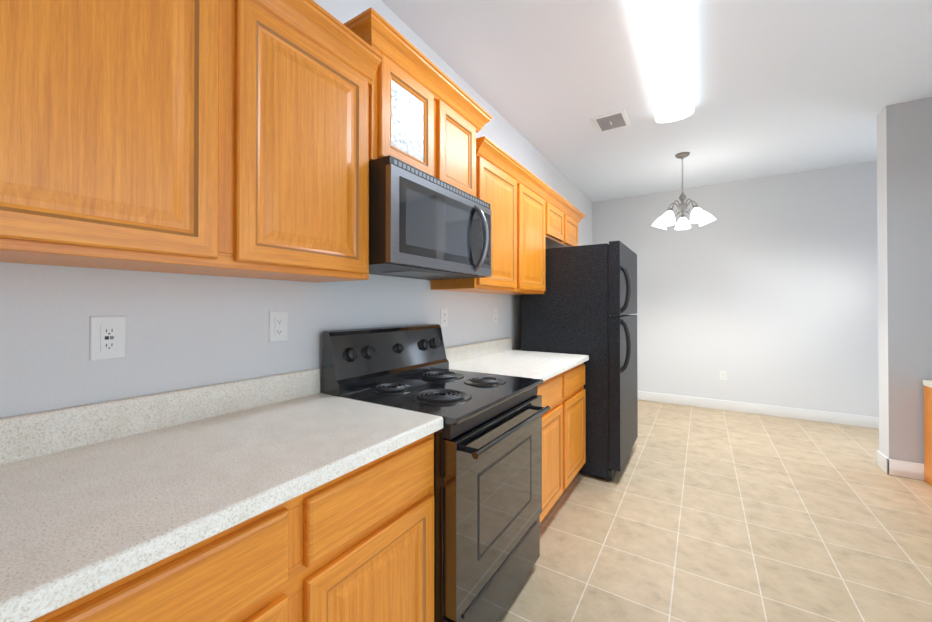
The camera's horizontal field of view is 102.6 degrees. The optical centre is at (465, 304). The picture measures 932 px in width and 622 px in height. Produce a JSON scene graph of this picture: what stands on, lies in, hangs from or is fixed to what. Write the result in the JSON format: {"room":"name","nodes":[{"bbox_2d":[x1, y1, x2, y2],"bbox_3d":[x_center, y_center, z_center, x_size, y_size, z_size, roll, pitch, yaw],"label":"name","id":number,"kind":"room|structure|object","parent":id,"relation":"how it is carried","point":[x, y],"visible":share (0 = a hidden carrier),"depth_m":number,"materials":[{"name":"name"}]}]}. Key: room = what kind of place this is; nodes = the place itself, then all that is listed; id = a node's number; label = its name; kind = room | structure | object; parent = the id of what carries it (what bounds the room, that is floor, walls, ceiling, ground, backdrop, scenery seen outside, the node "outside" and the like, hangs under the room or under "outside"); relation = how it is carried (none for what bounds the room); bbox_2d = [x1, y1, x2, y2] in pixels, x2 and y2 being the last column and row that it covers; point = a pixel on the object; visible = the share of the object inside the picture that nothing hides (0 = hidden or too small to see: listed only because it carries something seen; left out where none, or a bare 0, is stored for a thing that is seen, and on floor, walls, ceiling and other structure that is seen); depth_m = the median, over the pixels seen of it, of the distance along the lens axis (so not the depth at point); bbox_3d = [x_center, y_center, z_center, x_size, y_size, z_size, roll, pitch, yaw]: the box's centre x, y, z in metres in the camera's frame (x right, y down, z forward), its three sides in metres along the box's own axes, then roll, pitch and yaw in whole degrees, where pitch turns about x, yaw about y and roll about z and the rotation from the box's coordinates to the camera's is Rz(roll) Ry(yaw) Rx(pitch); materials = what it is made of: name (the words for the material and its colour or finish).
{"room":"kitchen","nodes":[
{"label":"kitchen","id":0,"kind":"room"},
{"bbox_2d":[0,0,591,417],"bbox_3d":[-0.129,-0.117,2.444,0.120,2.807,7.460,0,0,32],"label":"wall","id":1,"kind":"structure","parent":0,"point":[185,331],"depth_m":1.21,"materials":[{"name":"grey paint"}]},
{"bbox_2d":[89,316,125,360],"bbox_3d":[-0.962,0.089,1.004,0.009,0.118,0.074,0,0,32],"label":"outlet","id":2,"kind":"object","parent":1,"relation":"attached to","point":[107,337],"visible":1,"depth_m":1.00,"materials":[{"name":"white plastic"}]},
{"bbox_2d":[0,0,381,281],"bbox_3d":[-0.729,-0.505,1.038,0.369,0.820,0.998,0,0,32],"label":"upper cabinet","id":3,"kind":"object","parent":1,"relation":"attached to","point":[227,138],"visible":1,"depth_m":0.90,"materials":[{"name":"brown wood"}]},
{"bbox_2d":[269,311,287,342],"bbox_3d":[-0.706,0.082,1.409,0.008,0.118,0.074,0,0,32],"label":"electrical outlet","id":4,"kind":"object","parent":1,"relation":"attached to","point":[278,326],"visible":1,"depth_m":1.40,"materials":[{"name":"white plastic"}]},
{"bbox_2d":[344,7,491,196],"bbox_3d":[-0.253,-0.789,1.782,0.379,0.498,0.894,0,0,32],"label":"upper cabinet","id":5,"kind":"object","parent":1,"relation":"attached to","point":[427,115],"visible":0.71,"depth_m":1.59,"materials":[{"name":"brown wood"}]},
{"bbox_2d":[369,155,490,279],"bbox_3d":[-0.212,-0.340,1.753,0.474,0.393,0.758,0,0,32],"label":"microwave","id":6,"kind":"object","parent":5,"relation":"attached to","point":[423,225],"visible":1,"depth_m":1.52,"materials":[{"name":"black"}]},
{"bbox_2d":[440,308,447,326],"bbox_3d":[-0.134,0.080,2.314,0.008,0.118,0.074,0,0,32],"label":"electrical outlet","id":7,"kind":"object","parent":1,"relation":"attached to","point":[443,317],"visible":0.98,"depth_m":2.31,"materials":[{"name":"white plastic"}]},
{"bbox_2d":[431,136,551,294],"bbox_3d":[0.232,-0.495,2.557,0.369,0.820,1.065,0,0,32],"label":"upper cabinet","id":8,"kind":"object","parent":1,"relation":"attached to","point":[512,192],"visible":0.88,"depth_m":2.38,"materials":[{"name":"brown wood"}]},
{"bbox_2d":[493,308,497,322],"bbox_3d":[0.228,0.086,2.887,0.008,0.118,0.074,0,0,32],"label":"electrical outlet","id":9,"kind":"object","parent":1,"relation":"attached to","point":[495,315],"visible":1,"depth_m":2.88,"materials":[{"name":"white plastic"}]},
{"bbox_2d":[545,189,584,248],"bbox_3d":[0.780,-0.718,3.424,0.369,0.363,0.980,0,0,32],"label":"upper cabinet","id":10,"kind":"object","parent":1,"relation":"attached to","point":[563,217],"visible":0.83,"depth_m":3.25,"materials":[{"name":"brown wood"}]},
{"bbox_2d":[381,0,931,201],"bbox_3d":[1.865,-1.579,1.193,4.840,0.100,7.460,0,0,32],"label":"ceiling","id":11,"kind":"structure","parent":0,"point":[780,87],"depth_m":2.52,"materials":[{"name":"paint"}]},
{"bbox_2d":[591,109,629,132],"bbox_3d":[1.202,-1.508,3.093,0.256,0.016,0.300,0,0,32],"label":"ceiling vent","id":12,"kind":"object","parent":11,"relation":"in","point":[611,121],"visible":1,"depth_m":3.07,"materials":[{"name":"white metal"}]},
{"bbox_2d":[626,0,693,122],"bbox_3d":[1.248,-1.479,2.316,0.265,0.084,1.444,0,0,32],"label":"ceiling light fixture","id":13,"kind":"object","parent":11,"relation":"attached to","point":[662,32],"visible":1,"depth_m":2.15,"materials":[{"name":"white plastic"}]},
{"bbox_2d":[652,152,715,229],"bbox_3d":[2.187,-1.145,3.773,0.575,0.732,0.560,0,0,32],"label":"chandelier","id":14,"kind":"object","parent":11,"relation":"hanging from","point":[701,217],"visible":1,"depth_m":3.72,"materials":[{"name":"white glass"}]},
{"bbox_2d":[497,400,931,621],"bbox_3d":[1.865,1.327,1.173,4.840,0.100,7.460,0,0,32],"label":"floor","id":15,"kind":"structure","parent":0,"point":[692,514],"depth_m":2.10,"materials":[{"name":"tile"}]},
{"bbox_2d":[30,433,433,621],"bbox_3d":[-0.619,0.839,0.959,0.628,0.875,0.997,0,0,32],"label":"base cabinet","id":16,"kind":"object","parent":15,"relation":"on","point":[356,545],"visible":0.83,"depth_m":0.83,"materials":[{"name":"brown wood"}]},
{"bbox_2d":[322,324,549,621],"bbox_3d":[-0.086,0.695,1.666,0.719,1.172,0.760,0,0,32],"label":"range","id":17,"kind":"object","parent":15,"relation":"on","point":[487,474],"visible":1,"depth_m":1.49,"materials":[{"name":"black metal"}]},
{"bbox_2d":[536,363,585,521],"bbox_3d":[0.342,0.849,2.479,0.628,0.875,1.064,0,0,32],"label":"base cabinet","id":18,"kind":"object","parent":15,"relation":"on","point":[563,394],"visible":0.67,"depth_m":2.28,"materials":[{"name":"brown wood"}]},
{"bbox_2d":[445,338,588,380],"bbox_3d":[0.350,0.340,2.478,0.646,0.140,1.063,0,0,32],"label":"countertop","id":19,"kind":"structure","parent":18,"relation":"on","point":[499,357],"depth_m":2.43,"materials":[{"name":"laminate"}]},
{"bbox_2d":[521,241,637,480],"bbox_3d":[1.029,0.413,3.204,0.832,1.757,0.850,0,0,32],"label":"refrigerator","id":20,"kind":"object","parent":15,"relation":"on","point":[585,303],"visible":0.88,"depth_m":2.78,"materials":[{"name":"black metal"}]},
{"bbox_2d":[923,380,931,485],"bbox_3d":[3.461,0.916,2.293,0.666,0.738,0.614,0,0,32],"label":"base cabinet","id":21,"kind":"object","parent":15,"relation":"on","point":[927,385],"visible":1,"depth_m":2.67,"materials":[{"name":"brown wood"}]},
{"bbox_3d":[-1.155,0.833,0.112,0.628,0.875,1.002,0,0,32],"label":"base cabinet","id":22,"kind":"object","parent":15,"relation":"on","visible":0},
{"bbox_2d":[0,368,442,621],"bbox_3d":[-0.880,0.327,0.533,0.646,0.140,2.000,0,0,32],"label":"countertop","id":23,"kind":"structure","parent":22,"relation":"on","point":[95,496],"depth_m":0.83,"materials":[{"name":"laminate"}]},
{"bbox_2d":[592,161,878,416],"bbox_3d":[3.827,-0.105,4.284,4.600,2.807,0.120,0,0,32],"label":"wall","id":24,"kind":"structure","parent":0,"point":[763,290],"depth_m":4.41,"materials":[{"name":"grey paint"}]},
{"bbox_2d":[720,371,726,380],"bbox_3d":[3.180,0.881,4.611,0.072,0.116,0.008,0,0,32],"label":"outlet","id":25,"kind":"object","parent":24,"relation":"attached to","point":[723,375],"visible":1,"depth_m":4.61,"materials":[{"name":"white plastic"}]},
{"bbox_2d":[638,391,878,428],"bbox_3d":[3.791,1.238,4.218,4.598,0.120,0.014,0,0,32],"label":"baseboard","id":26,"kind":"structure","parent":24,"relation":"attached to","point":[829,417],"depth_m":4.38,"materials":[{"name":"white wood"}]},
{"bbox_2d":[877,97,931,463],"bbox_3d":[4.125,-0.118,2.371,2.050,2.807,0.185,0,0,32],"label":"wall","id":27,"kind":"structure","parent":0,"point":[904,181],"depth_m":2.79,"materials":[{"name":"grey paint"}]},
{"bbox_2d":[876,450,923,480],"bbox_3d":[4.119,1.226,2.366,2.063,0.120,0.213,0,0,32],"label":"baseboard","id":28,"kind":"structure","parent":27,"relation":"attached to","point":[899,468],"depth_m":2.79,"materials":[{"name":"white wood"}]}
]}

